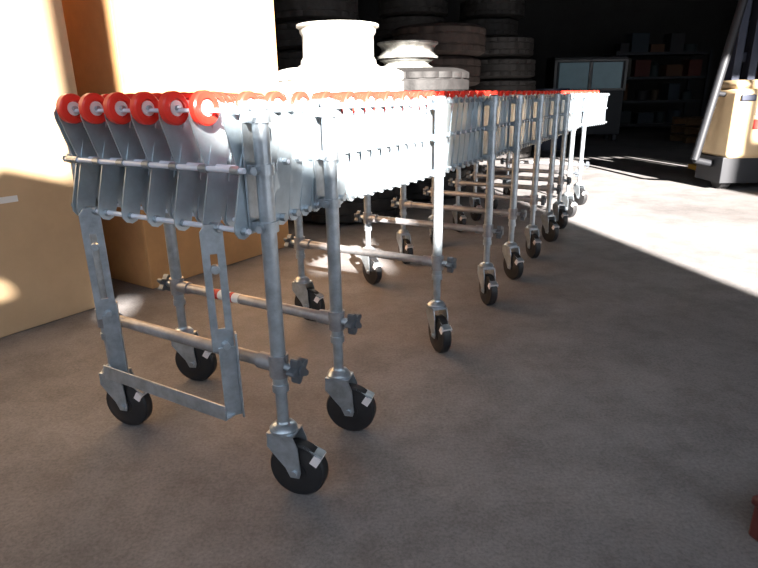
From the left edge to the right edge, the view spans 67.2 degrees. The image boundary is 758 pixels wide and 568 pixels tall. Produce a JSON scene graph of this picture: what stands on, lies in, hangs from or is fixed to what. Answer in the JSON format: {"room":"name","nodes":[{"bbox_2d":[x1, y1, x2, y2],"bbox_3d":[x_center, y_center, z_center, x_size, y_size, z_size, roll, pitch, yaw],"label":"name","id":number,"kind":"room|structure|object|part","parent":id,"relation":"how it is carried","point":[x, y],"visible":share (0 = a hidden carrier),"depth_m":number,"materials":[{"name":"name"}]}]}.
{"room":"distribution center","nodes":[
{"label":"distribution center","id":0,"kind":"room"},
{"bbox_2d":[0,127,757,567],"bbox_3d":[2.982,-1.181,6.208,16.000,0.100,15.500,-1,18,0],"label":"floor","id":1,"kind":"structure","parent":0,"point":[602,412],"depth_m":1.54,"materials":[{"name":"concrete"}]},
{"bbox_2d":[0,0,94,337],"bbox_3d":[-1.849,-0.528,1.990,1.089,1.452,1.170,11,22,32],"label":"box","id":2,"kind":"object","parent":1,"relation":"on","point":[45,278],"visible":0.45,"depth_m":2.09,"materials":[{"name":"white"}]},
{"bbox_2d":[61,0,288,288],"bbox_3d":[-1.165,-0.887,2.962,1.089,1.502,0.920,11,22,32],"label":"box","id":3,"kind":"object","parent":1,"relation":"on","point":[123,46],"visible":0.3,"depth_m":2.57,"materials":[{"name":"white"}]},
{"bbox_2d":[273,0,358,70],"bbox_3d":[-0.656,-2.103,5.823,0.929,2.000,0.915,-3,18,-6],"label":"stack","id":4,"kind":"object","parent":1,"relation":"on","point":[287,13],"visible":0.09,"depth_m":5.34,"materials":[{"name":"rubber"}]},
{"bbox_2d":[53,90,609,494],"bbox_3d":[0.550,-0.592,3.061,0.758,0.829,4.449,8,20,26],"label":"conveyor","id":5,"kind":"object","parent":1,"relation":"on","point":[252,162],"visible":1,"depth_m":1.32,"materials":[{"name":"metal"}]},
{"bbox_3d":[-0.433,-0.055,1.230,0.646,0.649,0.063,10,21,29],"label":"support frame","id":6,"kind":"part","parent":5,"relation":"part of","materials":[{"name":"metal"}]},
{"bbox_3d":[-0.350,-0.136,1.470,0.688,0.649,0.063,10,21,29],"label":"support frame","id":7,"kind":"part","parent":5,"relation":"part of","materials":[{"name":"metal"}]},
{"bbox_3d":[-0.057,-0.294,1.933,0.688,0.649,0.062,10,21,29],"label":"support frame","id":8,"kind":"part","parent":5,"relation":"part of","materials":[{"name":"metal"}]},
{"bbox_3d":[0.189,-0.437,2.356,0.688,0.649,0.062,10,21,29],"label":"support frame","id":9,"kind":"part","parent":5,"relation":"part of","materials":[{"name":"metal"}]},
{"bbox_3d":[0.361,-0.543,2.669,0.688,0.649,0.062,10,21,29],"label":"support frame","id":10,"kind":"part","parent":5,"relation":"part of","materials":[{"name":"metal"}]},
{"bbox_3d":[0.550,-0.658,3.006,0.688,0.649,0.062,10,21,29],"label":"support frame","id":11,"kind":"part","parent":5,"relation":"part of","materials":[{"name":"metal"}]},
{"bbox_3d":[0.729,-0.766,3.324,0.688,0.649,0.063,10,21,29],"label":"support frame","id":12,"kind":"part","parent":5,"relation":"part of","materials":[{"name":"metal"}]},
{"bbox_3d":[0.888,-0.871,3.633,0.688,0.649,0.063,10,21,29],"label":"support frame","id":13,"kind":"part","parent":5,"relation":"part of","materials":[{"name":"metal"}]},
{"bbox_3d":[1.052,-0.981,3.960,0.688,0.649,0.063,10,21,29],"label":"support frame","id":14,"kind":"part","parent":5,"relation":"part of","materials":[{"name":"metal"}]},
{"bbox_3d":[1.279,-1.126,4.388,0.688,0.649,0.062,10,21,29],"label":"support frame","id":15,"kind":"part","parent":5,"relation":"part of","materials":[{"name":"metal"}]},
{"bbox_2d":[278,20,403,223],"bbox_3d":[-0.271,-1.120,3.994,0.902,1.270,0.900,7,20,22],"label":"stack","id":16,"kind":"object","parent":1,"relation":"on","point":[338,55],"visible":0.34,"depth_m":3.63,"materials":[{"name":"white rubber"}]},
{"bbox_2d":[377,0,447,65],"bbox_3d":[0.499,-3.269,8.609,1.080,2.430,1.119,1,18,6],"label":"stack","id":17,"kind":"object","parent":1,"relation":"on","point":[394,14],"visible":0.24,"depth_m":7.99,"materials":[{"name":"rubber"}]},
{"bbox_2d":[377,40,468,200],"bbox_3d":[0.306,-1.358,4.766,0.908,1.220,0.899,10,21,30],"label":"stack","id":18,"kind":"object","parent":1,"relation":"on","point":[413,58],"visible":0.33,"depth_m":4.41,"materials":[{"name":"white rubber"}]},
{"bbox_2d":[392,22,485,171],"bbox_3d":[0.588,-2.014,6.289,1.098,1.500,1.060,-1,18,0],"label":"stack","id":19,"kind":"object","parent":1,"relation":"on","point":[459,45],"visible":0.22,"depth_m":5.71,"materials":[{"name":"rubber"}]},
{"bbox_2d":[455,0,524,35],"bbox_3d":[1.693,-3.286,9.032,1.115,2.160,1.127,-1,18,0],"label":"stack","id":20,"kind":"object","parent":1,"relation":"on","point":[498,17],"visible":0.19,"depth_m":8.36,"materials":[{"name":"rubber"}]},
{"bbox_2d":[469,35,535,159],"bbox_3d":[1.577,-2.438,7.526,0.983,1.500,1.007,-1,18,0],"label":"stack","id":21,"kind":"object","parent":1,"relation":"on","point":[506,65],"visible":0.37,"depth_m":7.02,"materials":[{"name":"rubber"}]},
{"bbox_2d":[531,88,569,150],"bbox_3d":[2.561,-2.506,8.664,0.580,0.885,0.580,-1,18,0],"label":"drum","id":22,"kind":"object","parent":1,"relation":"on","point":[546,145],"visible":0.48,"depth_m":8.52,"materials":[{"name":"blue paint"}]},
{"bbox_2d":[545,56,628,140],"bbox_3d":[3.609,-3.264,10.086,1.250,1.400,0.535,-1,18,0],"label":"glass display cabinet","id":23,"kind":"object","parent":1,"relation":"on","point":[605,74],"visible":0.67,"depth_m":9.76,"materials":[{"name":"black metal"}]},
{"bbox_3d":[3.605,-3.557,9.723,1.240,0.505,0.030,-1,18,0],"label":"cabinet trim","id":24,"kind":"part","parent":23,"relation":"part of","materials":[{"name":"grey metal"}]},
{"bbox_2d":[602,33,713,126],"bbox_3d":[5.784,-4.237,12.058,1.960,1.944,0.760,-1,18,0],"label":"storage rack","id":25,"kind":"object","parent":1,"relation":"on","point":[636,44],"visible":0.9,"depth_m":11.77,"materials":[{"name":"black metal"}]},
{"bbox_2d":[669,116,702,142],"bbox_3d":[5.561,-2.515,9.309,1.100,0.398,1.000,-1,18,0],"label":"stack","id":26,"kind":"object","parent":1,"relation":"on","point":[690,130],"visible":0.21,"depth_m":9.38,"materials":[{"name":"brown wood"}]},
{"bbox_2d":[688,0,757,187],"bbox_3d":[3.285,-2.179,5.069,1.183,2.500,1.300,-1,18,0],"label":"forklift","id":27,"kind":"object","parent":1,"relation":"on","point":[727,138],"visible":1,"depth_m":4.84,"materials":[{"name":"beige paint"}]},
{"bbox_2d":[749,494,757,540],"bbox_3d":[0.932,0.441,1.035,0.390,0.129,0.250,-7,19,-17],"label":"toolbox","id":28,"kind":"object","parent":1,"relation":"on","point":[753,530],"visible":1,"depth_m":1.09,"materials":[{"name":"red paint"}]},
{"bbox_2d":[749,17,757,79],"bbox_3d":[8.581,-4.476,11.467,2.560,2.685,0.760,-1,18,0],"label":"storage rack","id":29,"kind":"object","parent":1,"relation":"on","point":[756,75],"visible":0.02,"depth_m":11.29,"materials":[{"name":"black metal"}]},
{"bbox_2d":[358,0,757,127],"bbox_3d":[2.905,-6.067,12.860,16.000,5.000,0.200,-1,18,0],"label":"wall","id":30,"kind":"structure","parent":0,"point":[558,28],"depth_m":12.86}
]}

